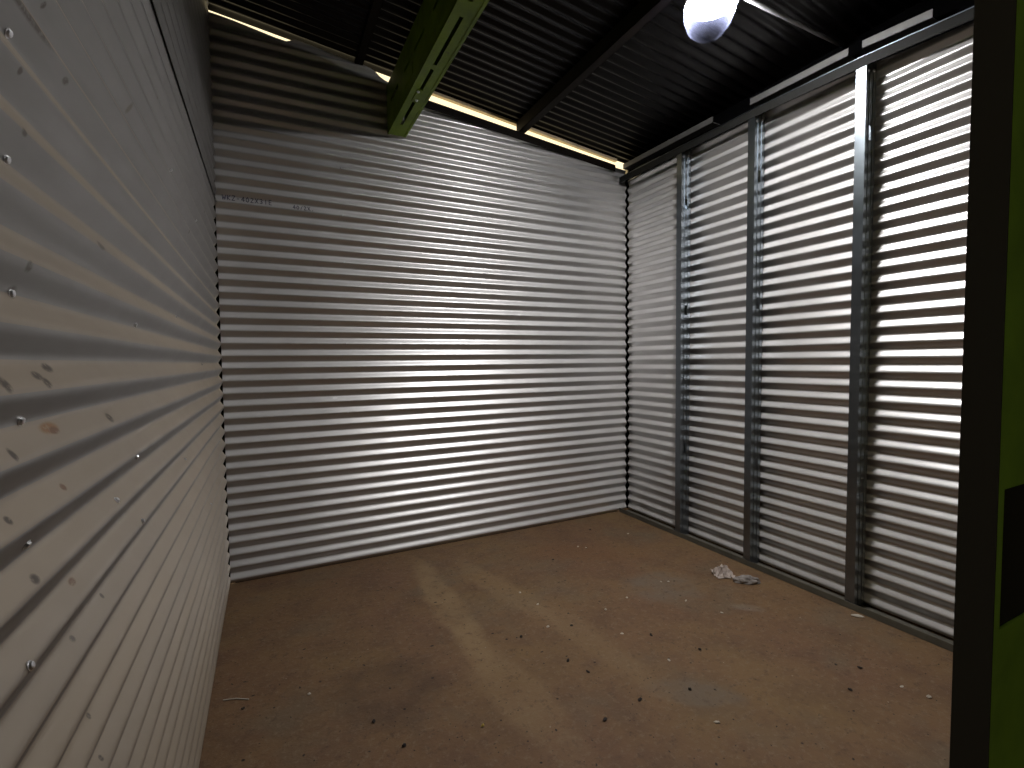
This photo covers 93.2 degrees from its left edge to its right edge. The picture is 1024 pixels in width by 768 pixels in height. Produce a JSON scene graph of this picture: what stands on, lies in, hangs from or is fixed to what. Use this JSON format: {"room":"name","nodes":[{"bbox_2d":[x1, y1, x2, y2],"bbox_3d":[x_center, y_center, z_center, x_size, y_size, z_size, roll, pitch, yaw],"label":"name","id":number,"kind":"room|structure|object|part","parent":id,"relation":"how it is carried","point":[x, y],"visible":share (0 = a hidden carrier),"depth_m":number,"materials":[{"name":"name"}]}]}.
{"room":"storage unit","nodes":[
{"label":"storage unit","id":0,"kind":"room"},
{"bbox_2d":[0,0,230,767],"bbox_3d":[-1.030,-0.413,1.482,0.026,3.299,2.883,-2,3,-27],"label":"wall","id":1,"kind":"structure","parent":0,"point":[115,580],"depth_m":0.82,"materials":[{"name":"metal"}]},
{"bbox_2d":[208,12,626,582],"bbox_3d":[-0.357,-0.498,3.453,2.969,3.266,0.025,-2,3,-27],"label":"wall","id":2,"kind":"structure","parent":0,"point":[423,336],"depth_m":3.25,"materials":[{"name":"metal"}]},
{"bbox_2d":[235,511,615,582],"bbox_3d":[-0.373,1.135,3.527,2.855,0.004,0.020,-2,3,-27],"label":"trim","id":3,"kind":"structure","parent":2,"relation":"attached to","point":[613,511],"depth_m":3.35,"materials":[{"name":"metal"}]},
{"bbox_2d":[386,0,488,137],"bbox_3d":[-0.126,-1.727,1.920,0.122,0.312,2.830,-2,3,-27],"label":"roof beam","id":4,"kind":"structure","parent":2,"relation":"attached to","point":[440,28],"depth_m":2.48,"materials":[{"name":"green paint"}]},
{"bbox_3d":[-0.543,-1.672,2.693,0.068,0.126,0.160,-2,3,-27],"label":"splice plate","id":5,"kind":"part","parent":4,"relation":"part of","materials":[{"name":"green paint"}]},
{"bbox_2d":[425,100,614,171],"bbox_3d":[0.062,-1.833,3.611,1.732,0.233,0.060,-2,3,-27],"label":"trim","id":6,"kind":"structure","parent":2,"relation":"attached to","point":[431,105],"depth_m":3.56,"materials":[{"name":"metal"}]},
{"bbox_2d":[432,91,616,161],"bbox_3d":[0.072,-1.939,3.640,1.780,0.226,0.030,-2,3,-27],"label":"trim","id":7,"kind":"structure","parent":2,"relation":"attached to","point":[436,94],"depth_m":3.60,"materials":[{"name":"paint"}]},
{"bbox_2d":[208,0,922,163],"bbox_3d":[0.891,-1.899,0.765,6.800,0.812,5.906,-2,3,-27],"label":"ceiling","id":8,"kind":"structure","parent":0,"point":[678,72],"depth_m":2.82,"materials":[{"name":"black metal"}]},
{"bbox_2d":[354,0,383,65],"bbox_3d":[-0.334,-1.983,1.806,0.050,0.023,2.872,-2,3,-27],"label":"beam","id":9,"kind":"structure","parent":8,"relation":"attached to","point":[375,6],"depth_m":2.76,"materials":[{"name":"metal"}]},
{"bbox_2d":[516,0,672,132],"bbox_3d":[0.704,-1.854,2.334,0.055,0.086,2.872,-2,3,-27],"label":"beam","id":10,"kind":"structure","parent":8,"relation":"attached to","point":[644,11],"depth_m":2.75,"materials":[{"name":"metal"}]},
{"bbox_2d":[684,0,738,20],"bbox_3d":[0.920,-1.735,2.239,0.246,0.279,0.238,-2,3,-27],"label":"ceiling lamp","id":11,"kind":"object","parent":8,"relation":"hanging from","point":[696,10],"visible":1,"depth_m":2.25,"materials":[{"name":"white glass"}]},
{"bbox_2d":[744,0,843,47],"bbox_3d":[1.355,-1.764,2.352,0.832,0.026,0.020,-2,3,-27],"label":"conduit","id":12,"kind":"object","parent":8,"relation":"attached to","point":[785,17],"visible":1,"depth_m":2.36,"materials":[{"name":"grey metal"}]},
{"bbox_2d":[199,508,952,767],"bbox_3d":[0.903,1.285,0.969,6.800,0.085,6.020,-2,3,-27],"label":"floor","id":13,"kind":"structure","parent":0,"point":[426,644],"depth_m":2.05,"materials":[{"name":"concrete"}]},
{"bbox_2d":[223,698,248,700],"bbox_3d":[-1.068,1.220,1.877,0.098,0.005,0.009,-1,3,-2],"label":"straw","id":14,"kind":"object","parent":13,"relation":"on","point":[231,698],"visible":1,"depth_m":1.88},
{"bbox_2d":[711,564,735,578],"bbox_3d":[1.270,1.113,2.910,0.128,0.066,0.111,-1,3,-7],"label":"crumpled paper","id":15,"kind":"object","parent":13,"relation":"on","point":[722,571],"visible":1,"depth_m":2.89,"materials":[{"name":"white paper"}]},
{"bbox_2d":[733,575,760,584],"bbox_3d":[1.364,1.129,2.814,0.156,0.042,0.069,0,3,5],"label":"rag","id":16,"kind":"object","parent":13,"relation":"on","point":[743,579],"visible":1,"depth_m":2.79,"materials":[{"name":"white fabric"}]},
{"bbox_2d":[628,21,973,637],"bbox_3d":[1.643,-0.262,2.840,0.023,2.790,2.889,-2,3,-27],"label":"wall","id":17,"kind":"structure","parent":0,"point":[923,115],"depth_m":2.68,"materials":[{"name":"silver metal"}]},
{"bbox_2d":[623,116,719,169],"bbox_3d":[1.154,-1.777,3.625,0.066,0.055,0.905,-2,3,-27],"label":"ledger angle","id":18,"kind":"object","parent":17,"relation":"attached to","point":[708,124],"visible":1,"depth_m":3.55,"materials":[{"name":"grey metal"}]},
{"bbox_2d":[619,508,952,651],"bbox_3d":[1.608,1.127,2.877,0.097,0.033,2.883,-2,3,-27],"label":"trim","id":19,"kind":"structure","parent":17,"relation":"attached to","point":[947,644],"depth_m":2.69,"materials":[{"name":"grey metal"}]},
{"bbox_2d":[675,149,690,534],"bbox_3d":[1.242,-0.281,3.514,0.090,2.788,0.053,-2,3,-27],"label":"stud","id":20,"kind":"object","parent":19,"relation":"on","point":[683,212],"visible":0.97,"depth_m":3.50,"materials":[{"name":"metal"}]},
{"bbox_2d":[743,112,764,563],"bbox_3d":[1.501,-0.257,3.001,0.090,2.782,0.053,-2,3,-27],"label":"stud","id":21,"kind":"object","parent":19,"relation":"on","point":[756,125],"visible":0.92,"depth_m":2.98,"materials":[{"name":"metal"}]},
{"bbox_2d":[845,61,876,605],"bbox_3d":[1.773,-0.222,2.462,0.090,2.758,0.053,-2,3,-27],"label":"stud","id":22,"kind":"object","parent":19,"relation":"on","point":[865,97],"visible":0.91,"depth_m":2.44,"materials":[{"name":"metal"}]},
{"bbox_2d":[619,6,973,183],"bbox_3d":[1.578,-1.585,2.747,0.094,0.147,2.883,-2,3,-27],"label":"trim","id":23,"kind":"structure","parent":17,"relation":"attached to","point":[964,16],"depth_m":2.54,"materials":[{"name":"grey metal"}]},
{"bbox_2d":[629,0,973,179],"bbox_3d":[1.639,-1.627,2.788,0.008,0.345,2.903,-2,3,-27],"label":"trim","id":24,"kind":"structure","parent":17,"relation":"attached to","point":[942,9],"depth_m":2.45,"materials":[{"name":"grey metal"}]},
{"bbox_2d":[750,48,854,106],"bbox_3d":[1.610,-1.704,2.723,0.066,0.054,0.560,-2,3,-27],"label":"ledger angle","id":25,"kind":"object","parent":17,"relation":"attached to","point":[841,58],"visible":0.86,"depth_m":2.67,"materials":[{"name":"grey metal"}]},
{"bbox_2d":[862,9,938,52],"bbox_3d":[1.829,-1.663,2.289,0.066,0.067,0.285,-2,3,-27],"label":"ledger angle","id":26,"kind":"object","parent":17,"relation":"attached to","point":[925,19],"visible":0.93,"depth_m":2.27,"materials":[{"name":"grey metal"}]},
{"bbox_3d":[0.942,-0.276,0.833,3.135,3.050,0.060,-2,3,-27],"label":"wall","id":27,"kind":"structure","parent":0,"visible":0},
{"bbox_2d":[949,0,1023,767],"bbox_3d":[0.810,-0.047,0.777,0.243,2.600,0.046,-2,3,-27],"label":"door frame","id":28,"kind":"structure","parent":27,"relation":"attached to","point":[987,727],"depth_m":0.73,"materials":[{"name":"black paint"}]},
{"bbox_3d":[0.821,-0.046,0.759,0.240,2.600,0.004,-2,3,-27],"label":"frame plate","id":29,"kind":"part","parent":28,"relation":"part of","materials":[{"name":"metal"}]},
{"bbox_3d":[-2.616,-0.551,2.377,1.896,3.534,0.040,-2,3,-27],"label":"wall","id":30,"kind":"structure","parent":0,"visible":0},
{"bbox_2d":[200,154,229,576],"bbox_3d":[-1.719,-0.465,2.748,0.094,3.305,0.160,-2,3,-27],"label":"trim","id":31,"kind":"structure","parent":30,"relation":"attached to","point":[214,206],"depth_m":2.83,"materials":[{"name":"grey metal"}]},
{"bbox_3d":[1.801,-0.418,4.609,1.819,2.953,0.040,-2,3,-27],"label":"wall","id":32,"kind":"structure","parent":0,"visible":0},
{"bbox_2d":[625,179,629,507],"bbox_3d":[0.991,-0.340,4.133,0.120,2.860,0.165,-2,3,-27],"label":"trim","id":33,"kind":"structure","parent":32,"relation":"attached to","point":[626,181],"depth_m":4.17,"materials":[{"name":"grey metal"}]}
]}

